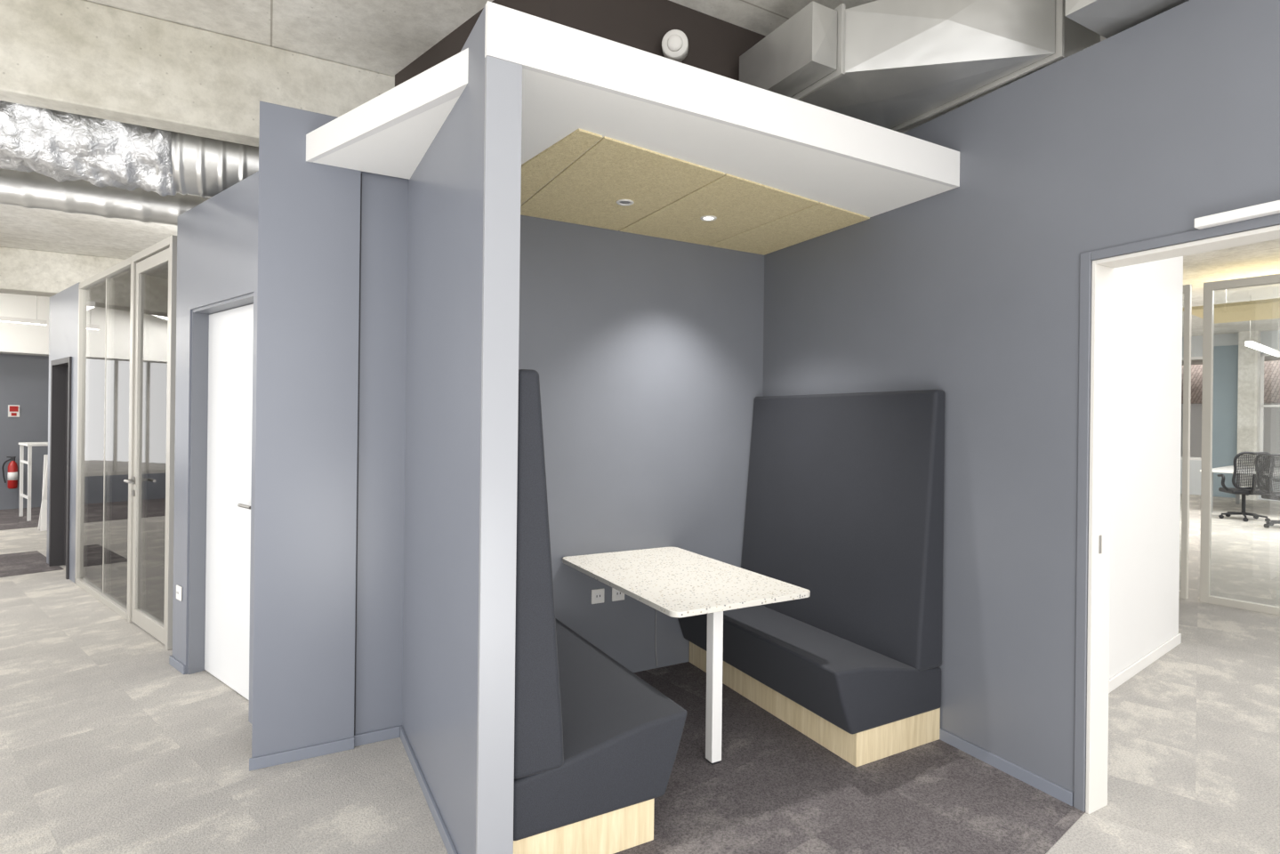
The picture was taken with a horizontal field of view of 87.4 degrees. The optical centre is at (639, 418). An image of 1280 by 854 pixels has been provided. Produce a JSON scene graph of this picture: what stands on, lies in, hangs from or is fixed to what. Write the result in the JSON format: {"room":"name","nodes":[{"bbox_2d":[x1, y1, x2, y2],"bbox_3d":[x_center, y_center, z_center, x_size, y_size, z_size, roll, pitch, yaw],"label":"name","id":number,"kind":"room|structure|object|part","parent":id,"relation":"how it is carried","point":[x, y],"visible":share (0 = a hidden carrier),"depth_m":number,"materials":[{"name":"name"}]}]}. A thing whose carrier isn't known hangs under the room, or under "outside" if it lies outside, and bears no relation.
{"room":"office corridor","nodes":[
{"label":"office corridor","id":0,"kind":"room"},
{"bbox_2d":[0,353,48,509],"bbox_3d":[-10.510,-0.350,9.371,0.150,3.450,17.000,1,0,40],"label":"wall","id":1,"kind":"structure","parent":0,"point":[24,379],"depth_m":10.40,"materials":[{"name":"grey paint"}]},
{"bbox_2d":[1,456,17,488],"bbox_3d":[-9.588,0.813,10.235,0.169,0.485,0.196,1,0,-17],"label":"fire extinguisher","id":2,"kind":"object","parent":1,"relation":"attached to","point":[12,466],"visible":1,"depth_m":10.16,"materials":[{"name":"red metal"}]},
{"bbox_2d":[8,404,19,417],"bbox_3d":[-9.628,-0.125,10.303,0.018,0.180,0.130,1,0,40],"label":"safety sign","id":3,"kind":"object","parent":1,"relation":"attached to","point":[13,410],"visible":1,"depth_m":10.30,"materials":[{"name":"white plastic"}]},
{"bbox_2d":[0,292,49,356],"bbox_3d":[-10.238,-1.537,9.157,0.480,1.070,17.000,1,0,40],"label":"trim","id":4,"kind":"structure","parent":1,"relation":"attached to","point":[15,338],"depth_m":10.03,"materials":[{"name":"white paint"}]},
{"bbox_2d":[172,170,258,724],"bbox_3d":[-2.206,0.134,3.609,1.402,2.680,0.120,1,0,40],"label":"wall","id":5,"kind":"structure","parent":0,"point":[217,237],"depth_m":3.74,"materials":[{"name":"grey paint"}]},
{"bbox_2d":[169,655,185,674],"bbox_3d":[-2.717,1.443,3.934,0.249,0.050,0.012,1,0,40],"label":"baseboard","id":6,"kind":"structure","parent":5,"relation":"attached to","point":[174,663],"depth_m":3.91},
{"bbox_2d":[176,584,182,601],"bbox_3d":[-2.702,1.018,3.924,0.082,0.082,0.012,1,0,40],"label":"electrical outlet","id":7,"kind":"object","parent":5,"relation":"attached to","point":[179,589],"visible":1,"depth_m":3.91,"materials":[{"name":"white plastic"}]},
{"bbox_2d":[187,292,253,674],"bbox_3d":[-2.204,0.424,3.623,0.912,2.100,0.130,1,0,40],"label":"door frame","id":8,"kind":"structure","parent":5,"relation":"attached to","point":[200,316],"depth_m":3.88,"materials":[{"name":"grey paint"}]},
{"bbox_2d":[204,303,253,700],"bbox_3d":[-2.202,0.431,3.626,0.879,2.074,0.094,1,0,40],"label":"door","id":9,"kind":"structure","parent":5,"relation":"in","point":[230,331],"depth_m":3.69,"materials":[{"name":"white laminate"}]},
{"bbox_3d":[-1.995,0.446,3.431,0.176,0.052,0.059,1,0,40],"label":"handle","id":10,"kind":"part","parent":9,"relation":"part of","materials":[{"name":"metal"}]},
{"bbox_2d":[251,100,408,757],"bbox_3d":[-1.392,0.070,3.042,0.610,2.827,0.140,1,0,-29],"label":"wall","id":11,"kind":"structure","parent":0,"point":[308,285],"depth_m":2.96,"materials":[{"name":"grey paint"}]},
{"bbox_2d":[249,725,399,771],"bbox_3d":[-1.386,1.458,2.978,0.608,0.050,0.032,1,0,-29],"label":"baseboard","id":12,"kind":"structure","parent":11,"relation":"attached to","point":[270,760],"depth_m":2.95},
{"bbox_2d":[354,173,362,735],"bbox_3d":[-1.284,0.185,3.046,0.006,2.600,0.018,1,0,-29],"label":"trim","id":13,"kind":"structure","parent":11,"relation":"attached to","point":[361,173],"depth_m":3.04,"materials":[{"name":"black plastic"}]},
{"bbox_2d":[399,5,485,853],"bbox_3d":[-0.794,0.111,2.698,0.125,2.759,1.438,1,0,-29],"label":"wall","id":14,"kind":"structure","parent":0,"point":[446,189],"depth_m":2.42,"materials":[{"name":"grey paint"}]},
{"bbox_2d":[475,55,522,853],"bbox_3d":[-0.435,0.196,2.064,0.113,2.597,0.020,1,0,-29],"label":"trim","id":15,"kind":"structure","parent":14,"relation":"attached to","point":[503,78],"depth_m":2.05,"materials":[{"name":"grey paint"}]},
{"bbox_2d":[394,0,765,87],"bbox_3d":[-0.326,-1.554,3.649,1.710,0.800,1.370,1,0,-29],"label":"wall","id":16,"kind":"structure","parent":0,"point":[716,45],"depth_m":3.12,"materials":[{"name":"brown paint"}]},
{"bbox_2d":[305,0,959,255],"bbox_3d":[-0.011,-1.170,3.114,2.713,0.178,1.460,1,0,-29],"label":"canopy","id":17,"kind":"object","parent":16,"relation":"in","point":[622,202],"depth_m":2.76,"materials":[{"name":"white paint"}]},
{"bbox_3d":[-0.011,-1.174,3.114,2.713,0.170,1.460,1,0,-29],"label":"booth canopy","id":18,"kind":"part","parent":17,"relation":"part of","materials":[{"name":"white paint"}]},
{"bbox_3d":[0.369,-1.081,3.607,0.090,0.008,0.090,1,0,-29],"label":"recessed downlight","id":19,"kind":"part","parent":17,"relation":"part of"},
{"bbox_2d":[661,29,688,62],"bbox_3d":[0.163,-1.707,3.089,0.120,0.129,0.145,1,0,5],"label":"fire alarm","id":20,"kind":"object","parent":16,"relation":"attached to","point":[674,43],"visible":0.96,"depth_m":3.03,"materials":[{"name":"white plastic"}]},
{"bbox_2d":[0,493,1279,853],"bbox_3d":[1.473,1.566,11.706,38.000,0.104,29.000,1,0,-29],"label":"floor","id":21,"kind":"structure","parent":0,"point":[107,747],"depth_m":2.86,"materials":[{"name":"grey carpet"}]},
{"bbox_2d":[18,442,48,521],"bbox_3d":[-8.272,0.868,9.776,0.700,1.054,1.100,1,0,40],"label":"table","id":22,"kind":"object","parent":21,"relation":"on","point":[29,445],"visible":0.52,"depth_m":9.28,"materials":[{"name":"white paint"}]},
{"bbox_3d":[-8.839,0.877,9.574,0.035,1.024,0.035,1,0,40],"label":"leg","id":23,"kind":"part","parent":22,"relation":"part of","materials":[{"name":"white paint"}]},
{"bbox_3d":[-8.370,0.882,9.185,0.035,1.024,0.035,1,0,40],"label":"leg","id":24,"kind":"part","parent":22,"relation":"part of","materials":[{"name":"white paint"}]},
{"bbox_2d":[37,454,48,531],"bbox_3d":[-7.490,0.933,8.581,0.290,0.944,0.300,1,0,40],"label":"sign","id":25,"kind":"object","parent":21,"relation":"on","point":[43,518],"visible":0.29,"depth_m":8.48,"materials":[{"name":"white paint"}]},
{"bbox_2d":[46,257,131,619],"bbox_3d":[-4.728,0.124,5.798,2.880,2.640,0.150,1,0,40],"label":"wall","id":26,"kind":"structure","parent":21,"relation":"on","point":[104,298],"depth_m":5.52,"materials":[{"name":"clear glass"}]},
{"bbox_2d":[48,356,72,579],"bbox_3d":[-5.380,0.436,6.333,0.800,2.000,0.175,1,0,40],"label":"door frame","id":27,"kind":"structure","parent":26,"relation":"attached to","point":[58,366],"depth_m":6.51,"materials":[{"name":"grey metal"}]},
{"bbox_2d":[64,365,68,565],"bbox_3d":[-5.379,0.458,6.335,0.700,1.944,0.110,1,0,40],"label":"door","id":28,"kind":"structure","parent":26,"relation":"in","point":[67,367],"depth_m":6.54,"materials":[{"name":"metal"}]},
{"bbox_3d":[-4.592,0.130,5.626,0.780,2.530,0.010,1,0,40],"label":"glass pane","id":29,"kind":"part","parent":26,"relation":"part of","materials":[{"name":"clear glass"}]},
{"bbox_3d":[-3.980,0.138,5.119,0.780,2.530,0.010,1,0,40],"label":"glass pane","id":30,"kind":"part","parent":26,"relation":"part of","materials":[{"name":"clear glass"}]},
{"bbox_2d":[123,247,169,644],"bbox_3d":[-3.325,0.170,4.533,0.793,2.560,0.105,1,0,40],"label":"door","id":31,"kind":"structure","parent":26,"relation":"in","point":[148,480],"depth_m":4.62,"materials":[{"name":"glass"}]},
{"bbox_3d":[-3.586,0.480,4.720,0.158,0.142,0.063,1,0,40],"label":"handle","id":32,"kind":"part","parent":31,"relation":"part of","materials":[{"name":"metal"}]},
{"bbox_3d":[-3.303,0.161,4.557,0.660,2.380,0.010,1,0,40],"label":"glass pane","id":33,"kind":"part","parent":31,"relation":"part of","materials":[{"name":"clear glass"}]},
{"bbox_2d":[127,234,177,650],"bbox_3d":[-3.304,0.146,4.555,0.900,2.630,0.065,1,0,40],"label":"door frame","id":34,"kind":"structure","parent":26,"relation":"attached to","point":[171,242],"depth_m":4.26,"materials":[{"name":"grey metal"}]},
{"bbox_2d":[513,369,687,853],"bbox_3d":[-0.452,0.665,2.896,0.664,1.651,1.427,1,0,-29],"label":"bench","id":35,"kind":"object","parent":21,"relation":"on","point":[596,744],"visible":0.54,"depth_m":2.22,"materials":[{"name":"black fabric"}]},
{"bbox_3d":[-0.661,0.490,2.778,0.180,1.305,1.427,1,0,-29],"label":"backrest","id":36,"kind":"part","parent":35,"relation":"part of","materials":[{"name":"grey fabric"}]},
{"bbox_2d":[513,618,687,840],"bbox_3d":[-0.459,1.198,2.897,0.664,0.289,1.424,1,0,-29],"label":"seat cushion","id":37,"kind":"object","parent":35,"relation":"on","point":[615,753],"depth_m":2.33,"materials":[{"name":"grey fabric"}]},
{"bbox_2d":[562,547,810,764],"bbox_3d":[0.168,1.136,3.375,0.746,0.725,1.196,1,0,-29],"label":"table","id":38,"kind":"object","parent":21,"relation":"on","point":[675,582],"visible":1,"depth_m":3.08,"materials":[{"name":"white stone"}]},
{"bbox_3d":[0.326,1.145,2.938,0.052,0.693,0.052,1,0,-29],"label":"leg","id":39,"kind":"part","parent":38,"relation":"part of","materials":[{"name":"white paint"}]},
{"bbox_2d":[677,389,945,766],"bbox_3d":[0.814,0.680,3.612,0.737,1.651,1.407,1,0,-29],"label":"bench","id":40,"kind":"object","parent":21,"relation":"on","point":[844,505],"visible":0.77,"depth_m":3.35,"materials":[{"name":"black fabric"}]},
{"bbox_2d":[677,604,941,733],"bbox_3d":[0.807,1.213,3.614,0.737,0.289,1.404,1,0,-29],"label":"seat cushion","id":41,"kind":"object","parent":40,"relation":"on","point":[858,680],"depth_m":3.13,"materials":[{"name":"grey fabric"}]},
{"bbox_3d":[1.039,0.510,3.736,0.180,1.305,1.413,1,0,-27],"label":"backrest","id":42,"kind":"part","parent":40,"relation":"part of","materials":[{"name":"grey fabric"}]},
{"bbox_2d":[1178,273,1279,615],"bbox_3d":[5.128,0.201,5.331,0.060,2.720,4.400,1,0,-38],"label":"wall","id":43,"kind":"structure","parent":21,"relation":"on","point":[1209,287],"depth_m":5.69,"materials":[{"name":"beige metal"}]},
{"bbox_3d":[5.125,0.206,5.335,0.010,2.590,0.890,1,0,-38],"label":"glass pane","id":44,"kind":"part","parent":43,"relation":"part of","materials":[{"name":"clear glass"}]},
{"bbox_2d":[1199,465,1279,512],"bbox_3d":[11.087,1.266,11.837,2.300,0.728,1.400,1,0,-38],"label":"meeting table","id":45,"kind":"object","parent":21,"relation":"on","point":[1226,469],"visible":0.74,"depth_m":11.72,"materials":[{"name":"white paint"}]},
{"bbox_3d":[9.927,1.268,11.652,0.050,0.698,0.050,1,0,-38],"label":"leg","id":46,"kind":"part","parent":45,"relation":"part of","materials":[{"name":"grey plastic"}]},
{"bbox_3d":[11.535,1.287,12.924,0.050,0.698,0.050,1,0,-38],"label":"leg","id":47,"kind":"part","parent":45,"relation":"part of","materials":[{"name":"grey plastic"}]},
{"bbox_2d":[1216,451,1275,522],"bbox_3d":[9.694,1.062,10.738,0.639,1.104,0.644,1,0,19],"label":"office chair","id":48,"kind":"object","parent":21,"relation":"on","point":[1248,490],"visible":0.63,"depth_m":10.56,"materials":[{"name":"black plastic"}]},
{"bbox_3d":[9.469,1.027,10.864,0.115,0.278,0.209,1,0,25],"label":"armrest","id":49,"kind":"part","parent":48,"relation":"part of","materials":[{"name":"black plastic"}]},
{"bbox_3d":[9.705,1.161,10.772,0.480,0.070,0.470,1,0,19],"label":"seat","id":50,"kind":"part","parent":48,"relation":"part of","materials":[{"name":"black fabric"}]},
{"bbox_3d":[9.616,0.810,10.503,0.420,0.511,0.069,1,0,19],"label":"backrest","id":51,"kind":"part","parent":48,"relation":"part of","materials":[{"name":"black plastic"}]},
{"bbox_3d":[9.617,0.812,10.508,0.522,0.606,0.130,1,0,19],"label":"backrest frame","id":52,"kind":"part","parent":48,"relation":"part of","materials":[{"name":"black plastic"}]},
{"bbox_2d":[1254,452,1279,527],"bbox_3d":[9.518,1.059,9.831,0.635,1.103,0.643,1,0,4],"label":"office chair","id":53,"kind":"object","parent":21,"relation":"on","point":[1270,494],"visible":1,"depth_m":9.89,"materials":[{"name":"black plastic"}]},
{"bbox_3d":[9.281,0.808,9.821,0.130,0.606,0.522,1,0,-2],"label":"backrest frame","id":54,"kind":"part","parent":53,"relation":"part of","materials":[{"name":"black plastic"}]},
{"bbox_3d":[9.276,0.806,9.821,0.069,0.511,0.420,1,0,-2],"label":"backrest","id":55,"kind":"part","parent":53,"relation":"part of","materials":[{"name":"black plastic"}]},
{"bbox_3d":[9.556,1.159,9.831,0.470,0.070,0.480,1,0,-2],"label":"seat","id":56,"kind":"part","parent":53,"relation":"part of","materials":[{"name":"black fabric"}]},
{"bbox_2d":[0,0,1279,365],"bbox_3d":[0.566,-2.043,14.439,37.000,0.200,23.300,1,0,-29],"label":"ceiling","id":57,"kind":"structure","parent":0,"point":[382,36],"depth_m":3.47,"materials":[{"name":"concrete"}]},
{"bbox_2d":[0,296,46,325],"bbox_3d":[-8.822,-1.687,8.763,0.080,0.736,1.600,1,0,40],"label":"linear pendant light","id":58,"kind":"object","parent":57,"relation":"hanging from","point":[12,319],"visible":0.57,"depth_m":9.18,"materials":[{"name":"white plastic"}]},
{"bbox_2d":[0,320,46,325],"bbox_3d":[-8.826,-1.322,8.763,0.068,0.006,1.600,1,0,40],"label":"diffuser","id":59,"kind":"object","parent":58,"relation":"attached to","point":[44,323],"depth_m":9.21,"materials":[{"name":"white plastic"}]},
{"bbox_2d":[0,246,126,297],"bbox_3d":[-8.730,-1.804,7.488,12.000,0.500,0.400,1,0,-29],"label":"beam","id":60,"kind":"structure","parent":57,"relation":"attached to","point":[22,271],"depth_m":8.12,"materials":[{"name":"concrete"}]},
{"bbox_2d":[0,168,210,225],"bbox_3d":[-3.973,-1.617,3.671,4.600,0.761,0.222,1,0,-29],"label":"spiral duct","id":61,"kind":"object","parent":57,"relation":"hanging from","point":[33,189],"visible":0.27,"depth_m":3.97,"materials":[{"name":"metal"}]},
{"bbox_2d":[0,0,394,146],"bbox_3d":[-5.481,-1.766,1.657,12.000,0.500,0.150,1,0,-29],"label":"beam","id":62,"kind":"structure","parent":57,"relation":"attached to","point":[79,57],"depth_m":3.30,"materials":[{"name":"concrete"}]},
{"bbox_2d":[0,100,258,198],"bbox_3d":[-3.748,-1.468,3.009,4.352,0.502,0.504,1,0,-29],"label":"duct","id":63,"kind":"object","parent":62,"relation":"hanging from","point":[60,146],"visible":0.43,"depth_m":3.43,"materials":[{"name":"metal"}]},
{"bbox_2d":[739,0,1100,133],"bbox_3d":[1.493,-1.692,3.207,1.746,0.460,1.100,1,0,-29],"label":"duct","id":64,"kind":"object","parent":57,"relation":"hanging from","point":[900,66],"visible":0.71,"depth_m":2.85,"materials":[{"name":"metal"}]},
{"bbox_2d":[1065,0,1189,41],"bbox_3d":[2.229,-1.671,2.456,1.190,0.445,0.740,1,0,-29],"label":"duct","id":65,"kind":"object","parent":57,"relation":"hanging from","point":[1107,19],"visible":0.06,"depth_m":2.44,"materials":[{"name":"metal"}]},
{"bbox_2d":[1183,289,1279,323],"bbox_3d":[7.766,-1.593,8.260,1.600,0.530,1.350,1,0,-38],"label":"ceiling panel","id":66,"kind":"object","parent":57,"relation":"hanging from","point":[1268,309],"visible":0.75,"depth_m":8.28,"materials":[{"name":"brown wood"}]},
{"bbox_2d":[1245,320,1279,356],"bbox_3d":[9.950,-1.453,10.657,2.400,0.756,0.080,1,0,-38],"label":"linear pendant light","id":67,"kind":"object","parent":57,"relation":"hanging from","point":[1251,344],"visible":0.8,"depth_m":10.42,"materials":[{"name":"white plastic"}]},
{"bbox_2d":[1245,345,1279,356],"bbox_3d":[9.945,-1.078,10.657,2.400,0.006,0.068,1,0,-38],"label":"diffuser","id":68,"kind":"object","parent":67,"relation":"attached to","point":[1260,348],"depth_m":10.58,"materials":[{"name":"white plastic"}]},
{"bbox_2d":[518,214,764,672],"bbox_3d":[-0.127,0.013,3.961,2.268,2.970,0.120,1,0,-29],"label":"wall","id":69,"kind":"structure","parent":0,"point":[646,352],"depth_m":3.96,"materials":[{"name":"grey paint"}]},
{"bbox_2d":[591,587,604,603],"bbox_3d":[-0.240,1.012,3.828,0.082,0.082,0.012,1,0,-29],"label":"electrical outlet","id":70,"kind":"object","parent":69,"relation":"attached to","point":[597,594],"visible":1,"depth_m":3.82,"materials":[{"name":"white plastic"}]},
{"bbox_2d":[595,592,601,600],"bbox_3d":[-0.238,1.012,3.824,0.040,0.040,0.003,1,0,-29],"label":"socket","id":71,"kind":"object","parent":70,"relation":"attached to","point":[598,595],"depth_m":3.82,"materials":[{"name":"white plastic"}]},
{"bbox_2d":[611,587,624,601],"bbox_3d":[-0.125,1.014,3.892,0.082,0.082,0.012,1,0,-29],"label":"electrical outlet","id":72,"kind":"object","parent":69,"relation":"attached to","point":[616,595],"visible":0.66,"depth_m":3.88,"materials":[{"name":"white plastic"}]},
{"bbox_2d":[615,590,621,597],"bbox_3d":[-0.123,1.014,3.888,0.040,0.040,0.003,1,0,-29],"label":"socket","id":73,"kind":"object","parent":72,"relation":"attached to","point":[618,594],"depth_m":3.89,"materials":[{"name":"white plastic"}]},
{"bbox_2d":[654,609,657,666],"bbox_3d":[0.100,1.161,4.017,0.017,0.640,0.008,1,0,-11],"label":"power cable","id":74,"kind":"object","parent":69,"relation":"attached to","point":[656,609],"visible":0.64,"depth_m":4.01,"materials":[{"name":"grey plastic"}]},
{"bbox_2d":[762,0,1279,792],"bbox_3d":[1.895,0.038,2.419,0.120,2.970,4.789,1,0,-27],"label":"wall","id":75,"kind":"structure","parent":0,"point":[970,292],"depth_m":2.83,"materials":[{"name":"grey paint"}]},
{"bbox_2d":[939,728,1073,805],"bbox_3d":[1.558,1.491,2.898,0.012,0.055,0.611,1,0,-27],"label":"baseboard","id":76,"kind":"structure","parent":75,"relation":"attached to","point":[1061,793],"depth_m":2.85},
{"bbox_2d":[1073,213,1279,813],"bbox_3d":[2.018,0.458,2.178,0.132,2.132,1.001,1,0,-27],"label":"door frame","id":77,"kind":"structure","parent":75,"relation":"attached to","point":[1102,269],"depth_m":2.59,"materials":[{"name":"white paint"}]},
{"bbox_2d":[1098,535,1102,553],"bbox_3d":[1.787,0.486,2.601,0.013,0.070,0.003,1,0,-29],"label":"plate","id":78,"kind":"object","parent":77,"relation":"attached to","point":[1100,536],"visible":1,"depth_m":2.60,"materials":[{"name":"metal"}]},
{"bbox_2d":[1109,256,1183,678],"bbox_3d":[2.683,0.082,3.867,2.567,2.900,0.121,1,0,-38],"label":"wall","id":79,"kind":"structure","parent":0,"point":[1147,309],"depth_m":4.14,"materials":[{"name":"white paint"}]},
{"bbox_2d":[1108,633,1181,693],"bbox_3d":[2.711,1.497,3.818,2.577,0.070,0.012,1,0,-38],"label":"baseboard","id":80,"kind":"structure","parent":79,"relation":"attached to","point":[1144,662],"depth_m":4.10,"materials":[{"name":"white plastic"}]},
{"bbox_2d":[1212,345,1238,498],"bbox_3d":[12.418,0.048,14.228,0.170,3.200,0.520,1,0,-38],"label":"wall","id":81,"kind":"structure","parent":0,"point":[1225,358],"depth_m":14.16,"materials":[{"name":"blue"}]},
{"bbox_2d":[1180,330,1279,500],"bbox_3d":[12.712,-0.073,13.874,0.150,3.450,12.000,1,0,-38],"label":"wall","id":82,"kind":"structure","parent":0,"point":[1269,339],"depth_m":14.48,"materials":[{"name":"grey paint"}]},
{"bbox_2d":[1180,356,1202,460],"bbox_3d":[11.789,-0.234,15.004,0.060,2.250,1.480,1,0,-38],"label":"window","id":83,"kind":"structure","parent":82,"relation":"in","point":[1192,358],"depth_m":14.58,"materials":[{"name":"white paint"}]},
{"bbox_2d":[1259,353,1279,463],"bbox_3d":[14.586,-0.201,11.466,0.060,2.250,5.900,1,0,-38],"label":"window","id":84,"kind":"structure","parent":82,"relation":"in","point":[1262,406],"depth_m":13.74,"materials":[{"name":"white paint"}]},
{"bbox_2d":[1194,200,1279,229],"bbox_3d":[2.006,-0.640,2.010,0.050,0.068,0.569,1,0,-27],"label":"linear light","id":85,"kind":"object","parent":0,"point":[1273,207],"depth_m":2.15,"materials":[{"name":"white paint"}]},
{"bbox_2d":[1237,330,1260,499],"bbox_3d":[12.524,-0.076,13.789,0.250,3.450,0.300,1,0,-38],"label":"wall column","id":86,"kind":"structure","parent":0,"point":[1249,358],"depth_m":13.71,"materials":[{"name":"concrete"}]},
{"label":"outside","id":87,"kind":"structure","parent":0,"visible":0},
{"bbox_2d":[1180,360,1279,458],"bbox_3d":[22.614,-0.830,19.783,6.800,7.200,15.000,1,0,-38],"label":"neighbouring building","id":88,"kind":"structure","parent":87,"point":[1271,431],"depth_m":20.42,"materials":[{"name":"white paint"},{"name":"reddish-brown clay roof tile"},{"name":"glass"}]}
]}

